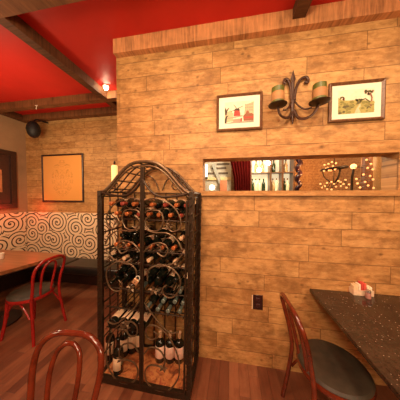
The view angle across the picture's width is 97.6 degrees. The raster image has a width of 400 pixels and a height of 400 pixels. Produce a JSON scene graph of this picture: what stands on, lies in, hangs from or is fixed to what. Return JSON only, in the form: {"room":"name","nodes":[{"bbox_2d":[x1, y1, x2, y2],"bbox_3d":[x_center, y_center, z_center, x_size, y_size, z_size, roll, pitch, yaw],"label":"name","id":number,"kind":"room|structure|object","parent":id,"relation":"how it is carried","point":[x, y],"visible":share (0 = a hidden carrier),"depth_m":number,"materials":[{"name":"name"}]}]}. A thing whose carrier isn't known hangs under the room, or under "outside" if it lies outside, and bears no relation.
{"room":"restaurant","nodes":[
{"label":"restaurant","id":0,"kind":"room"},
{"bbox_2d":[0,114,27,213],"bbox_3d":[-3.899,0.017,0.454,0.100,3.020,5.980,0,2,10],"label":"wall","id":1,"kind":"structure","parent":0,"point":[12,131],"depth_m":3.25,"materials":[{"name":"beige paint"}]},
{"bbox_2d":[0,149,17,208],"bbox_3d":[-3.435,-0.347,2.686,0.060,1.011,1.000,0,2,10],"label":"framed picture","id":2,"kind":"object","parent":1,"relation":"attached to","point":[8,171],"visible":1,"depth_m":3.07,"materials":[{"name":"brown wood"}]},
{"bbox_2d":[25,115,117,273],"bbox_3d":[-2.028,-0.062,3.217,2.858,3.020,0.100,0,2,10],"label":"wall","id":3,"kind":"structure","parent":0,"point":[94,137],"depth_m":3.17,"materials":[{"name":"brown wood"}]},
{"bbox_2d":[25,119,47,137],"bbox_3d":[-2.865,-1.262,3.098,0.199,0.370,0.350,0,2,10],"label":"speaker","id":4,"kind":"object","parent":3,"relation":"attached to","point":[33,129],"visible":1,"depth_m":2.98},
{"bbox_2d":[41,153,83,201],"bbox_3d":[-2.541,-0.403,3.230,0.889,0.882,0.026,0,2,10],"label":"framed poster","id":5,"kind":"object","parent":3,"relation":"attached to","point":[62,174],"visible":1,"depth_m":3.23,"materials":[{"name":"paper"}]},
{"bbox_2d":[111,161,117,190],"bbox_3d":[-1.427,-0.404,2.957,0.150,0.504,0.198,0,2,10],"label":"candle sconce","id":6,"kind":"object","parent":3,"relation":"attached to","point":[114,168],"visible":0.55,"depth_m":2.89,"materials":[{"name":"brown"}]},
{"bbox_2d":[111,165,117,182],"bbox_3d":[-1.431,-0.436,2.932,0.100,0.290,0.098,0,2,10],"label":"candle","id":7,"kind":"object","parent":6,"relation":"on","point":[114,168],"depth_m":2.89,"materials":[{"name":"beige wax"}]},
{"bbox_2d":[0,0,343,114],"bbox_3d":[-0.316,-1.525,-0.203,7.570,0.100,6.380,0,2,10],"label":"ceiling","id":8,"kind":"structure","parent":0,"point":[85,31],"depth_m":1.57,"materials":[{"name":"red paint"}]},
{"bbox_2d":[0,112,22,120],"bbox_3d":[-3.350,-1.517,3.091,0.080,0.105,0.312,0,2,10],"label":"ceiling beam","id":9,"kind":"structure","parent":8,"relation":"attached to","point":[13,115],"depth_m":3.12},
{"bbox_2d":[0,0,83,17],"bbox_3d":[-0.104,-1.458,1.043,7.170,0.105,0.140,0,2,10],"label":"ceiling beam","id":10,"kind":"structure","parent":8,"relation":"attached to","point":[8,8],"depth_m":1.27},
{"bbox_2d":[0,15,106,98],"bbox_3d":[-1.470,-1.484,1.934,0.095,0.105,1.156,0,2,10],"label":"ceiling beam","id":11,"kind":"structure","parent":8,"relation":"attached to","point":[14,24],"depth_m":1.72,"materials":[{"name":"wood"}]},
{"bbox_2d":[0,90,116,112],"bbox_3d":[-2.064,-1.504,2.667,2.758,0.105,0.090,0,2,10],"label":"ceiling beam","id":12,"kind":"structure","parent":8,"relation":"attached to","point":[87,98],"depth_m":2.66,"materials":[{"name":"wood"}]},
{"bbox_2d":[21,107,116,122],"bbox_3d":[-1.995,-1.516,3.068,2.758,0.105,0.100,0,2,10],"label":"ceiling beam","id":13,"kind":"structure","parent":8,"relation":"attached to","point":[103,111],"depth_m":3.08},
{"bbox_2d":[106,101,116,110],"bbox_3d":[-1.331,-1.507,2.746,0.095,0.105,0.312,0,2,10],"label":"ceiling beam","id":14,"kind":"structure","parent":8,"relation":"attached to","point":[112,104],"depth_m":2.69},
{"bbox_2d":[292,0,311,19],"bbox_3d":[0.748,-1.474,1.181,0.092,0.081,0.418,0,2,10],"label":"ceiling beam","id":15,"kind":"structure","parent":8,"relation":"attached to","point":[300,9],"depth_m":1.32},
{"bbox_2d":[0,274,398,399],"bbox_3d":[0.676,1.564,0.944,9.170,0.100,8.800,0,2,10],"label":"floor","id":16,"kind":"structure","parent":0,"point":[215,379],"depth_m":1.55,"materials":[{"name":"wood"}]},
{"bbox_2d":[0,212,37,291],"bbox_3d":[-3.328,0.872,2.068,0.488,1.218,2.505,0,2,10],"label":"banquette","id":17,"kind":"object","parent":16,"relation":"on","point":[13,234],"visible":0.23,"depth_m":3.08,"materials":[{"name":"fabric"}]},
{"bbox_2d":[0,249,65,330],"bbox_3d":[-2.524,1.105,2.106,1.340,0.750,0.750,0,2,10],"label":"dining table","id":18,"kind":"object","parent":16,"relation":"on","point":[13,261],"visible":0.85,"depth_m":2.14,"materials":[{"name":"brown wood"}]},
{"bbox_2d":[0,254,66,346],"bbox_3d":[-1.859,1.053,1.974,0.500,0.867,0.410,0,2,7],"label":"bentwood chair","id":19,"kind":"object","parent":16,"relation":"on","point":[32,292],"visible":1,"depth_m":1.87,"materials":[{"name":"wood"}]},
{"bbox_2d":[26,329,104,399],"bbox_3d":[-0.659,1.091,0.655,0.410,0.867,0.500,0,2,6],"label":"bentwood chair","id":20,"kind":"object","parent":16,"relation":"on","point":[90,337],"visible":1,"depth_m":0.84,"materials":[{"name":"brown wood"}]},
{"bbox_2d":[25,212,118,286],"bbox_3d":[-2.027,0.847,2.958,2.752,1.218,0.458,0,2,10],"label":"banquette","id":21,"kind":"object","parent":16,"relation":"on","point":[74,235],"visible":0.34,"depth_m":3.14,"materials":[{"name":"fabric"}]},
{"bbox_2d":[25,257,79,272],"bbox_3d":[-2.528,1.099,3.014,0.748,0.130,0.385,0,2,10],"label":"seat cushion","id":22,"kind":"object","parent":21,"relation":"on","point":[50,267],"depth_m":2.85,"materials":[{"name":"black leather"}]},
{"bbox_2d":[63,258,116,277],"bbox_3d":[-1.415,1.105,2.824,1.499,0.130,0.385,0,2,10],"label":"seat cushion","id":23,"kind":"object","parent":21,"relation":"on","point":[83,266],"depth_m":2.74,"materials":[{"name":"black leather"}]},
{"bbox_2d":[97,160,201,399],"bbox_3d":[-0.414,0.596,1.509,0.843,1.823,0.387,1,2,10],"label":"wine rack","id":24,"kind":"object","parent":16,"relation":"on","point":[141,372],"visible":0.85,"depth_m":1.37,"materials":[{"name":"metal"}]},
{"bbox_2d":[105,328,114,360],"bbox_3d":[-0.817,1.286,1.592,0.076,0.301,0.077,1,2,-2],"label":"wine bottle","id":25,"kind":"object","parent":24,"relation":"on","point":[113,335],"visible":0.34,"depth_m":1.57,"materials":[{"name":"black glass"}]},
{"bbox_2d":[109,198,126,206],"bbox_3d":[-0.700,0.024,1.562,0.077,0.077,0.301,0,2,10],"label":"wine bottle","id":26,"kind":"object","parent":24,"relation":"on","point":[116,200],"visible":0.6,"depth_m":1.50,"materials":[{"name":"black glass"}]},
{"bbox_2d":[113,337,123,375],"bbox_3d":[-0.686,1.298,1.468,0.082,0.291,0.083,1,2,-2],"label":"wine bottle","id":27,"kind":"object","parent":24,"relation":"on","point":[118,368],"visible":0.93,"depth_m":1.44,"materials":[{"name":"black glass"}]},
{"bbox_2d":[109,270,128,285],"bbox_3d":[-0.708,0.677,1.572,0.077,0.077,0.301,0,2,10],"label":"wine bottle","id":28,"kind":"object","parent":24,"relation":"on","point":[120,276],"visible":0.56,"depth_m":1.51,"materials":[{"name":"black glass"}]},
{"bbox_2d":[108,301,132,328],"bbox_3d":[-0.698,1.014,1.580,0.082,0.083,0.291,1,2,10],"label":"wine bottle","id":29,"kind":"object","parent":24,"relation":"on","point":[117,316],"visible":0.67,"depth_m":1.48,"materials":[{"name":"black glass"}]},
{"bbox_2d":[109,245,134,259],"bbox_3d":[-0.695,0.462,1.560,0.076,0.077,0.301,0,2,10],"label":"wine bottle","id":30,"kind":"object","parent":24,"relation":"on","point":[117,254],"visible":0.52,"depth_m":1.51,"materials":[{"name":"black glass"}]},
{"bbox_2d":[114,236,132,245],"bbox_3d":[-0.653,0.353,1.554,0.077,0.077,0.301,0,2,10],"label":"wine bottle","id":31,"kind":"object","parent":24,"relation":"on","point":[123,237],"visible":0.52,"depth_m":1.50,"materials":[{"name":"black glass"}]},
{"bbox_2d":[120,331,127,356],"bbox_3d":[-0.703,1.287,1.623,0.076,0.301,0.077,1,2,-2],"label":"wine bottle","id":32,"kind":"object","parent":24,"relation":"on","point":[123,339],"visible":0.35,"depth_m":1.59,"materials":[{"name":"black glass"}]},
{"bbox_2d":[114,207,136,215],"bbox_3d":[-0.652,0.103,1.554,0.077,0.077,0.301,0,2,10],"label":"wine bottle","id":33,"kind":"object","parent":24,"relation":"on","point":[120,212],"visible":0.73,"depth_m":1.49,"materials":[{"name":"black glass"}]},
{"bbox_2d":[114,258,136,275],"bbox_3d":[-0.665,0.599,1.575,0.078,0.077,0.301,0,2,10],"label":"wine bottle","id":34,"kind":"object","parent":24,"relation":"on","point":[123,268],"visible":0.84,"depth_m":1.52,"materials":[{"name":"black glass"}]},
{"bbox_2d":[117,304,138,328],"bbox_3d":[-0.614,1.016,1.566,0.082,0.083,0.291,1,2,10],"label":"wine bottle","id":35,"kind":"object","parent":24,"relation":"on","point":[132,313],"visible":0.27,"depth_m":1.49,"materials":[{"name":"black glass"}]},
{"bbox_2d":[120,271,139,284],"bbox_3d":[-0.616,0.678,1.573,0.077,0.077,0.301,0,2,10],"label":"wine bottle","id":36,"kind":"object","parent":24,"relation":"on","point":[129,278],"visible":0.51,"depth_m":1.51,"materials":[{"name":"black glass"}]},
{"bbox_2d":[120,198,139,206],"bbox_3d":[-0.601,0.026,1.549,0.077,0.077,0.301,0,2,10],"label":"wine bottle","id":37,"kind":"object","parent":24,"relation":"on","point":[128,203],"visible":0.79,"depth_m":1.49,"materials":[{"name":"black glass"}]},
{"bbox_2d":[120,225,139,236],"bbox_3d":[-0.601,0.276,1.543,0.077,0.077,0.301,0,2,10],"label":"wine bottle","id":38,"kind":"object","parent":24,"relation":"on","point":[128,234],"visible":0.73,"depth_m":1.49,"materials":[{"name":"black glass"}]},
{"bbox_2d":[128,331,135,353],"bbox_3d":[-0.643,1.287,1.659,0.076,0.301,0.077,1,2,-2],"label":"wine bottle","id":39,"kind":"object","parent":24,"relation":"on","point":[131,349],"visible":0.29,"depth_m":1.63,"materials":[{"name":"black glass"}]},
{"bbox_2d":[122,246,144,259],"bbox_3d":[-0.584,0.464,1.548,0.076,0.077,0.301,0,2,10],"label":"wine bottle","id":40,"kind":"object","parent":24,"relation":"on","point":[130,254],"visible":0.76,"depth_m":1.49,"materials":[{"name":"black glass"}]},
{"bbox_2d":[125,207,145,216],"bbox_3d":[-0.555,0.105,1.526,0.077,0.077,0.301,0,2,10],"label":"wine bottle","id":41,"kind":"object","parent":24,"relation":"on","point":[132,213],"visible":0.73,"depth_m":1.46,"materials":[{"name":"black glass"}]},
{"bbox_2d":[124,259,146,277],"bbox_3d":[-0.569,0.602,1.543,0.078,0.077,0.301,0,2,10],"label":"wine bottle","id":42,"kind":"object","parent":24,"relation":"on","point":[132,271],"visible":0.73,"depth_m":1.48,"materials":[{"name":"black glass"}]},
{"bbox_2d":[127,303,147,331],"bbox_3d":[-0.530,1.018,1.551,0.082,0.083,0.291,1,2,10],"label":"wine bottle","id":43,"kind":"object","parent":24,"relation":"on","point":[135,318],"visible":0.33,"depth_m":1.43,"materials":[{"name":"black glass"}]},
{"bbox_2d":[126,234,148,246],"bbox_3d":[-0.553,0.355,1.548,0.077,0.077,0.301,0,2,10],"label":"wine bottle","id":44,"kind":"object","parent":24,"relation":"on","point":[136,240],"visible":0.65,"depth_m":1.49,"materials":[{"name":"black glass"}]},
{"bbox_2d":[129,266,149,286],"bbox_3d":[-0.529,0.680,1.545,0.076,0.077,0.301,0,2,10],"label":"wine bottle","id":45,"kind":"object","parent":24,"relation":"on","point":[146,268],"visible":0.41,"depth_m":1.56,"materials":[{"name":"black glass"}]},
{"bbox_2d":[132,199,153,207],"bbox_3d":[-0.503,0.028,1.531,0.078,0.077,0.301,0,2,10],"label":"wine bottle","id":46,"kind":"object","parent":24,"relation":"on","point":[137,203],"visible":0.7,"depth_m":1.51,"materials":[{"name":"black glass"}]},
{"bbox_2d":[132,225,153,236],"bbox_3d":[-0.501,0.278,1.543,0.078,0.077,0.301,0,2,10],"label":"wine bottle","id":47,"kind":"object","parent":24,"relation":"on","point":[151,227],"visible":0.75,"depth_m":1.51,"materials":[{"name":"black glass"}]},
{"bbox_2d":[134,247,155,260],"bbox_3d":[-0.485,0.466,1.542,0.077,0.077,0.301,0,2,10],"label":"wine bottle","id":48,"kind":"object","parent":24,"relation":"on","point":[146,254],"visible":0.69,"depth_m":1.49,"materials":[{"name":"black glass"}]},
{"bbox_2d":[136,304,156,331],"bbox_3d":[-0.452,1.019,1.538,0.082,0.083,0.291,1,2,10],"label":"wine bottle","id":49,"kind":"object","parent":24,"relation":"on","point":[147,318],"visible":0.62,"depth_m":1.47,"materials":[{"name":"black glass"}]},
{"bbox_2d":[138,233,156,247],"bbox_3d":[-0.452,0.357,1.535,0.076,0.077,0.301,0,2,10],"label":"wine bottle","id":50,"kind":"object","parent":24,"relation":"on","point":[148,240],"visible":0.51,"depth_m":1.49,"materials":[{"name":"black glass"}]},
{"bbox_2d":[105,290,194,319],"bbox_3d":[-0.414,0.898,1.530,0.710,0.019,0.275,1,2,10],"label":"shelf","id":51,"kind":"object","parent":24,"relation":"attached to","point":[125,291],"depth_m":1.46,"materials":[{"name":"metal"}]},
{"bbox_2d":[105,279,194,297],"bbox_3d":[-0.412,0.734,1.525,0.710,0.019,0.275,1,2,10],"label":"shelf","id":52,"kind":"object","parent":24,"relation":"attached to","point":[118,287],"depth_m":1.43,"materials":[{"name":"metal"}]},
{"bbox_2d":[105,254,194,270],"bbox_3d":[-0.408,0.519,1.518,0.710,0.019,0.275,1,2,10],"label":"shelf","id":53,"kind":"object","parent":24,"relation":"attached to","point":[110,262],"depth_m":1.44,"materials":[{"name":"metal"}]},
{"bbox_2d":[106,244,194,255],"bbox_3d":[-0.406,0.409,1.515,0.710,0.019,0.275,1,2,10],"label":"shelf","id":54,"kind":"object","parent":24,"relation":"attached to","point":[110,248],"depth_m":1.42,"materials":[{"name":"metal"}]},
{"bbox_2d":[105,215,195,223],"bbox_3d":[-0.402,0.159,1.507,0.710,0.019,0.275,1,2,10],"label":"shelf","id":55,"kind":"object","parent":24,"relation":"attached to","point":[125,218],"depth_m":1.43,"materials":[{"name":"metal"}]},
{"bbox_2d":[144,273,158,287],"bbox_3d":[-0.431,0.683,1.532,0.078,0.077,0.301,0,2,10],"label":"wine bottle","id":56,"kind":"object","parent":24,"relation":"on","point":[151,279],"visible":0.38,"depth_m":1.48,"materials":[{"name":"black glass"}]},
{"bbox_2d":[145,285,163,309],"bbox_3d":[-0.393,0.848,1.531,0.076,0.077,0.301,0,2,10],"label":"wine bottle","id":57,"kind":"object","parent":24,"relation":"on","point":[153,299],"visible":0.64,"depth_m":1.48,"materials":[{"name":"black glass"}]},
{"bbox_2d":[145,261,164,279],"bbox_3d":[-0.390,0.606,1.520,0.077,0.077,0.301,0,2,10],"label":"wine bottle","id":58,"kind":"object","parent":24,"relation":"on","point":[153,271],"visible":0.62,"depth_m":1.46,"materials":[{"name":"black glass"}]},
{"bbox_2d":[146,208,164,216],"bbox_3d":[-0.380,0.109,1.513,0.077,0.077,0.301,0,2,10],"label":"wine bottle","id":59,"kind":"object","parent":24,"relation":"on","point":[151,213],"visible":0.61,"depth_m":1.45,"materials":[{"name":"black glass"}]},
{"bbox_2d":[147,247,165,262],"bbox_3d":[-0.378,0.469,1.513,0.077,0.077,0.301,0,2,10],"label":"wine bottle","id":60,"kind":"object","parent":24,"relation":"on","point":[155,256],"visible":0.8,"depth_m":1.45,"materials":[{"name":"black glass"}]},
{"bbox_2d":[149,236,167,248],"bbox_3d":[-0.361,0.359,1.508,0.077,0.077,0.301,0,2,10],"label":"wine bottle","id":61,"kind":"object","parent":24,"relation":"on","point":[164,238],"visible":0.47,"depth_m":1.46,"materials":[{"name":"black glass"}]},
{"bbox_2d":[150,199,166,208],"bbox_3d":[-0.348,0.032,1.489,0.077,0.077,0.301,0,2,10],"label":"wine bottle","id":62,"kind":"object","parent":24,"relation":"on","point":[157,204],"visible":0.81,"depth_m":1.43,"materials":[{"name":"black glass"}]},
{"bbox_2d":[155,330,164,363],"bbox_3d":[-0.359,1.312,1.580,0.086,0.266,0.087,1,2,7],"label":"wine bottle","id":63,"kind":"object","parent":24,"relation":"on","point":[160,342],"visible":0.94,"depth_m":1.55,"materials":[{"name":"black glass"}]},
{"bbox_2d":[151,272,169,289],"bbox_3d":[-0.343,0.685,1.508,0.077,0.077,0.301,0,2,10],"label":"wine bottle","id":64,"kind":"object","parent":24,"relation":"on","point":[160,282],"visible":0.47,"depth_m":1.45,"materials":[{"name":"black glass"}]},
{"bbox_2d":[156,294,168,311],"bbox_3d":[-0.305,0.851,1.511,0.077,0.077,0.301,0,2,10],"label":"wine bottle","id":65,"kind":"object","parent":24,"relation":"on","point":[160,305],"visible":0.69,"depth_m":1.44,"materials":[{"name":"black glass"}]},
{"bbox_2d":[154,226,172,238],"bbox_3d":[-0.317,0.282,1.496,0.077,0.077,0.301,0,2,10],"label":"wine bottle","id":66,"kind":"object","parent":24,"relation":"on","point":[162,235],"visible":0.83,"depth_m":1.45,"materials":[{"name":"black glass"}]},
{"bbox_2d":[156,261,173,280],"bbox_3d":[-0.302,0.608,1.497,0.077,0.077,0.301,0,2,10],"label":"wine bottle","id":67,"kind":"object","parent":24,"relation":"on","point":[163,272],"visible":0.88,"depth_m":1.44,"materials":[{"name":"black glass"}]},
{"bbox_2d":[157,208,173,217],"bbox_3d":[-0.296,0.111,1.499,0.077,0.077,0.301,0,2,10],"label":"wine bottle","id":68,"kind":"object","parent":24,"relation":"on","point":[166,211],"visible":0.76,"depth_m":1.45,"materials":[{"name":"black glass"}]},
{"bbox_2d":[159,247,176,262],"bbox_3d":[-0.277,0.471,1.504,0.077,0.077,0.301,0,2,10],"label":"wine bottle","id":69,"kind":"object","parent":24,"relation":"on","point":[167,257],"visible":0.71,"depth_m":1.45,"materials":[{"name":"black glass"}]},
{"bbox_2d":[160,234,177,249],"bbox_3d":[-0.268,0.361,1.487,0.077,0.077,0.301,0,2,10],"label":"wine bottle","id":70,"kind":"object","parent":24,"relation":"on","point":[168,241],"visible":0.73,"depth_m":1.44,"materials":[{"name":"black glass"}]},
{"bbox_2d":[165,330,174,363],"bbox_3d":[-0.268,1.313,1.577,0.086,0.266,0.087,1,2,7],"label":"wine bottle","id":71,"kind":"object","parent":24,"relation":"on","point":[169,349],"visible":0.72,"depth_m":1.54,"materials":[{"name":"black glass"}]},
{"bbox_2d":[161,281,178,303],"bbox_3d":[-0.260,0.779,1.496,0.076,0.077,0.301,0,2,10],"label":"wine bottle","id":72,"kind":"object","parent":24,"relation":"on","point":[168,290],"visible":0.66,"depth_m":1.46,"materials":[{"name":"black glass"}]},
{"bbox_2d":[163,269,176,290],"bbox_3d":[-0.252,0.686,1.508,0.078,0.077,0.301,0,2,10],"label":"wine bottle","id":73,"kind":"object","parent":24,"relation":"on","point":[169,282],"visible":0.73,"depth_m":1.46,"materials":[{"name":"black glass"}]},
{"bbox_2d":[163,199,177,208],"bbox_3d":[-0.245,0.033,1.492,0.076,0.077,0.301,0,2,10],"label":"wine bottle","id":74,"kind":"object","parent":24,"relation":"on","point":[171,201],"visible":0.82,"depth_m":1.44,"materials":[{"name":"black glass"}]},
{"bbox_2d":[166,288,178,312],"bbox_3d":[-0.222,0.852,1.492,0.077,0.077,0.301,0,2,10],"label":"wine bottle","id":75,"kind":"object","parent":24,"relation":"on","point":[170,302],"visible":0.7,"depth_m":1.43,"materials":[{"name":"black glass"}]},
{"bbox_2d":[168,208,183,217],"bbox_3d":[-0.203,0.113,1.479,0.078,0.077,0.301,0,2,9],"label":"wine bottle","id":76,"kind":"object","parent":24,"relation":"on","point":[173,213],"visible":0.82,"depth_m":1.42,"materials":[{"name":"black glass"}]},
{"bbox_2d":[171,237,184,250],"bbox_3d":[-0.179,0.363,1.475,0.076,0.077,0.301,0,2,10],"label":"wine bottle","id":77,"kind":"object","parent":24,"relation":"on","point":[175,243],"visible":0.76,"depth_m":1.42,"materials":[{"name":"black glass"}]},
{"bbox_2d":[174,331,183,364],"bbox_3d":[-0.186,1.315,1.575,0.086,0.266,0.087,1,2,7],"label":"wine bottle","id":78,"kind":"object","parent":24,"relation":"on","point":[179,342],"visible":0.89,"depth_m":1.54,"materials":[{"name":"black glass"}]},
{"bbox_2d":[173,246,187,261],"bbox_3d":[-0.168,0.473,1.492,0.077,0.077,0.301,0,2,10],"label":"wine bottle","id":79,"kind":"object","parent":24,"relation":"on","point":[183,247],"visible":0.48,"depth_m":1.44,"materials":[{"name":"black glass"}]},
{"bbox_2d":[173,262,187,282],"bbox_3d":[-0.165,0.611,1.477,0.077,0.077,0.301,0,2,10],"label":"wine bottle","id":80,"kind":"object","parent":24,"relation":"on","point":[180,272],"visible":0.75,"depth_m":1.42,"materials":[{"name":"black glass"}]},
{"bbox_2d":[174,199,187,208],"bbox_3d":[-0.156,0.035,1.475,0.078,0.077,0.301,0,2,9],"label":"wine bottle","id":81,"kind":"object","parent":24,"relation":"on","point":[179,204],"visible":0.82,"depth_m":1.42,"materials":[{"name":"black glass"}]},
{"bbox_2d":[178,271,187,293],"bbox_3d":[-0.127,0.690,1.470,0.077,0.077,0.301,0,2,10],"label":"wine bottle","id":82,"kind":"object","parent":24,"relation":"on","point":[183,278],"visible":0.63,"depth_m":1.41,"materials":[{"name":"black glass"}]},
{"bbox_2d":[230,161,250,190],"bbox_3d":[0.999,0.092,4.456,0.750,2.601,0.082,0,2,10],"label":"curtain","id":83,"kind":"object","parent":16,"relation":"on","point":[241,170],"visible":0.31,"depth_m":4.42,"materials":[{"name":"red fabric"}]},
{"bbox_2d":[251,159,294,190],"bbox_3d":[1.859,0.069,4.617,1.081,2.678,0.320,0,2,10],"label":"bar shelf","id":84,"kind":"object","parent":16,"relation":"on","point":[267,175],"visible":0.12,"depth_m":4.62,"materials":[{"name":"beige"}]},
{"bbox_2d":[295,159,302,190],"bbox_3d":[2.444,-0.094,4.350,0.174,3.045,0.174,0,2,10],"label":"post","id":85,"kind":"object","parent":16,"relation":"on","point":[298,181],"visible":0.23,"depth_m":4.29,"materials":[{"name":"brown wood"}]},
{"bbox_2d":[279,292,376,399],"bbox_3d":[0.800,1.077,1.125,0.500,0.867,0.410,0,2,7],"label":"bentwood chair","id":86,"kind":"object","parent":16,"relation":"on","point":[330,369],"visible":1,"depth_m":1.06,"materials":[{"name":"brown wood"}]},
{"bbox_2d":[310,289,399,399],"bbox_3d":[1.594,1.138,0.946,1.500,0.750,0.857,0,2,10],"label":"dining table","id":87,"kind":"object","parent":16,"relation":"on","point":[372,326],"visible":1,"depth_m":1.07,"materials":[{"name":"brown stone"}]},
{"bbox_2d":[349,281,373,296],"bbox_3d":[1.285,0.701,1.395,0.139,0.098,0.057,0,2,10],"label":"condiment caddy","id":88,"kind":"object","parent":87,"relation":"on","point":[358,288],"visible":0.88,"depth_m":1.38,"materials":[{"name":"plastic"}]},
{"bbox_2d":[349,286,373,296],"bbox_3d":[1.285,0.729,1.396,0.139,0.042,0.057,0,2,10],"label":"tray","id":89,"kind":"object","parent":88,"relation":"on","point":[359,291],"depth_m":1.38,"materials":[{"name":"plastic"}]},
{"bbox_2d":[365,289,371,298],"bbox_3d":[1.288,0.718,1.340,0.038,0.067,0.037,0,2,10],"label":"salt shaker","id":90,"kind":"object","parent":87,"relation":"on","point":[367,291],"visible":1,"depth_m":1.33,"materials":[{"name":"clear glass"}]},
{"bbox_2d":[360,157,372,189],"bbox_3d":[3.061,0.197,3.237,0.200,2.500,0.197,0,2,10],"label":"wooden post","id":91,"kind":"object","parent":16,"relation":"on","point":[363,162],"visible":0.11,"depth_m":3.16,"materials":[{"name":"orange wood"}]},
{"bbox_2d":[354,159,374,188],"bbox_3d":[2.900,-0.459,3.084,0.322,0.531,0.036,0,2,10],"label":"string lights","id":92,"kind":"object","parent":91,"relation":"attached to","point":[372,169],"visible":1,"depth_m":3.08,"materials":[{"name":"glass"}]},
{"bbox_2d":[373,157,381,189],"bbox_3d":[3.420,-0.062,3.219,0.272,3.020,0.300,0,2,10],"label":"column","id":93,"kind":"structure","parent":16,"relation":"on","point":[377,161],"depth_m":3.24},
{"bbox_3d":[2.586,0.641,3.331,0.776,1.608,0.360,0,2,10],"label":"bar cabinet","id":94,"kind":"object","parent":16,"relation":"on","visible":0},
{"bbox_2d":[320,179,349,189],"bbox_3d":[2.558,-0.285,3.309,0.542,0.208,0.122,0,2,10],"label":"string lights","id":95,"kind":"object","parent":94,"relation":"on","point":[345,179],"visible":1,"depth_m":3.30,"materials":[{"name":"glass"}]},
{"bbox_2d":[350,164,356,189],"bbox_3d":[2.928,-0.427,3.344,0.100,0.524,0.100,0,2,10],"label":"globe lamp","id":96,"kind":"object","parent":94,"relation":"on","point":[352,165],"visible":0.87,"depth_m":3.33,"materials":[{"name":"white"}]},
{"bbox_2d":[205,162,230,190],"bbox_3d":[0.430,-0.717,4.944,0.884,1.094,0.131,0,2,10],"label":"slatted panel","id":97,"kind":"object","parent":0,"point":[216,171],"visible":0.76,"depth_m":4.95,"materials":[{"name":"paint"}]},
{"bbox_2d":[220,180,226,190],"bbox_3d":[0.634,-0.237,4.736,0.190,0.586,0.040,0,2,10],"label":"wall panel","id":98,"kind":"object","parent":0,"point":[223,183],"visible":0.49,"depth_m":4.71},
{"bbox_2d":[116,17,399,385],"bbox_3d":[2.199,-0.008,1.324,6.112,3.020,0.150,0,2,10],"label":"wall","id":99,"kind":"structure","parent":0,"point":[267,246],"depth_m":1.53,"materials":[{"name":"brown wood"}]},
{"bbox_2d":[200,159,202,190],"bbox_3d":[0.012,-0.228,1.612,0.030,0.292,0.017,0,2,10],"label":"trim","id":100,"kind":"structure","parent":99,"relation":"attached to","point":[201,160],"depth_m":1.60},
{"bbox_2d":[216,91,262,131],"bbox_3d":[0.341,-0.767,1.529,0.392,0.315,0.026,0,2,10],"label":"framed picture","id":101,"kind":"object","parent":99,"relation":"attached to","point":[239,111],"visible":1,"depth_m":1.53,"materials":[{"name":"paper"}]},
{"bbox_2d":[225,100,253,123],"bbox_3d":[0.341,-0.767,1.529,0.248,0.186,0.002,0,2,10],"label":"print","id":102,"kind":"object","parent":101,"relation":"attached to","point":[236,111],"depth_m":1.53},
{"bbox_2d":[113,0,399,57],"bbox_3d":[1.349,-1.451,1.331,4.402,0.135,0.080,0,2,10],"label":"beam","id":103,"kind":"structure","parent":99,"relation":"attached to","point":[346,12],"depth_m":1.45,"materials":[{"name":"wood"}]},
{"bbox_2d":[252,295,262,309],"bbox_3d":[0.510,0.910,1.556,0.094,0.132,0.012,0,2,10],"label":"wall outlet","id":104,"kind":"object","parent":99,"relation":"attached to","point":[257,300],"visible":1,"depth_m":1.55,"materials":[{"name":"black plastic"}]},
{"bbox_2d":[268,71,330,123],"bbox_3d":[0.757,-0.851,1.366,0.436,0.444,0.193,0,2,10],"label":"wall sconce","id":105,"kind":"object","parent":99,"relation":"attached to","point":[319,89],"visible":1,"depth_m":1.34,"materials":[{"name":"brown metal"}]},
{"bbox_2d":[271,84,284,102],"bbox_3d":[0.606,-0.816,1.365,0.097,0.139,0.096,0,2,10],"label":"candle","id":106,"kind":"object","parent":105,"relation":"on","point":[277,92],"depth_m":1.32,"materials":[{"name":"wax"}]},
{"bbox_2d":[312,81,326,99],"bbox_3d":[0.898,-0.805,1.315,0.093,0.125,0.094,-1,2,-31],"label":"candle","id":107,"kind":"object","parent":105,"relation":"on","point":[319,89],"depth_m":1.27,"materials":[{"name":"wax"}]},
{"bbox_2d":[199,190,399,195],"bbox_3d":[0.792,-0.057,1.474,1.616,0.042,0.035,0,2,10],"label":"trim","id":108,"kind":"structure","parent":99,"relation":"attached to","point":[338,192],"depth_m":1.44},
{"bbox_2d":[200,141,399,158],"bbox_3d":[0.794,-0.414,1.473,1.616,0.088,0.017,0,2,10],"label":"trim","id":109,"kind":"structure","parent":99,"relation":"attached to","point":[380,146],"depth_m":1.45,"materials":[{"name":"wood"}]},
{"bbox_2d":[328,78,385,122],"bbox_3d":[1.228,-0.777,1.377,0.387,0.310,0.026,0,2,10],"label":"framed picture","id":110,"kind":"object","parent":99,"relation":"attached to","point":[359,100],"visible":1,"depth_m":1.38,"materials":[{"name":"paper"}]},
{"bbox_2d":[338,87,374,114],"bbox_3d":[1.229,-0.777,1.377,0.255,0.188,0.003,0,2,10],"label":"print","id":111,"kind":"object","parent":110,"relation":"attached to","point":[351,100],"depth_m":1.38,"materials":[{"name":"beige paper"}]},
{"bbox_2d":[397,152,399,189],"bbox_3d":[1.561,-0.221,1.347,0.060,0.292,0.017,0,2,10],"label":"trim","id":112,"kind":"structure","parent":99,"relation":"attached to","point":[398,161],"depth_m":1.35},
{"bbox_2d":[231,157,360,190],"bbox_3d":[2.860,-0.108,4.836,5.992,3.020,0.100,0,2,10],"label":"wall","id":113,"kind":"structure","parent":0,"point":[311,178],"depth_m":4.68,"materials":[{"name":"beige brick"}]},
{"bbox_3d":[2.552,-1.616,2.993,5.992,0.100,3.550,0,2,10],"label":"ceiling","id":114,"kind":"structure","parent":0,"visible":0},
{"bbox_2d":[320,158,348,182],"bbox_3d":[2.647,-0.959,3.478,0.511,1.243,0.470,0,2,10],"label":"chandelier","id":115,"kind":"object","parent":114,"relation":"hanging from","point":[333,167],"visible":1,"depth_m":3.42,"materials":[{"name":"metal"}]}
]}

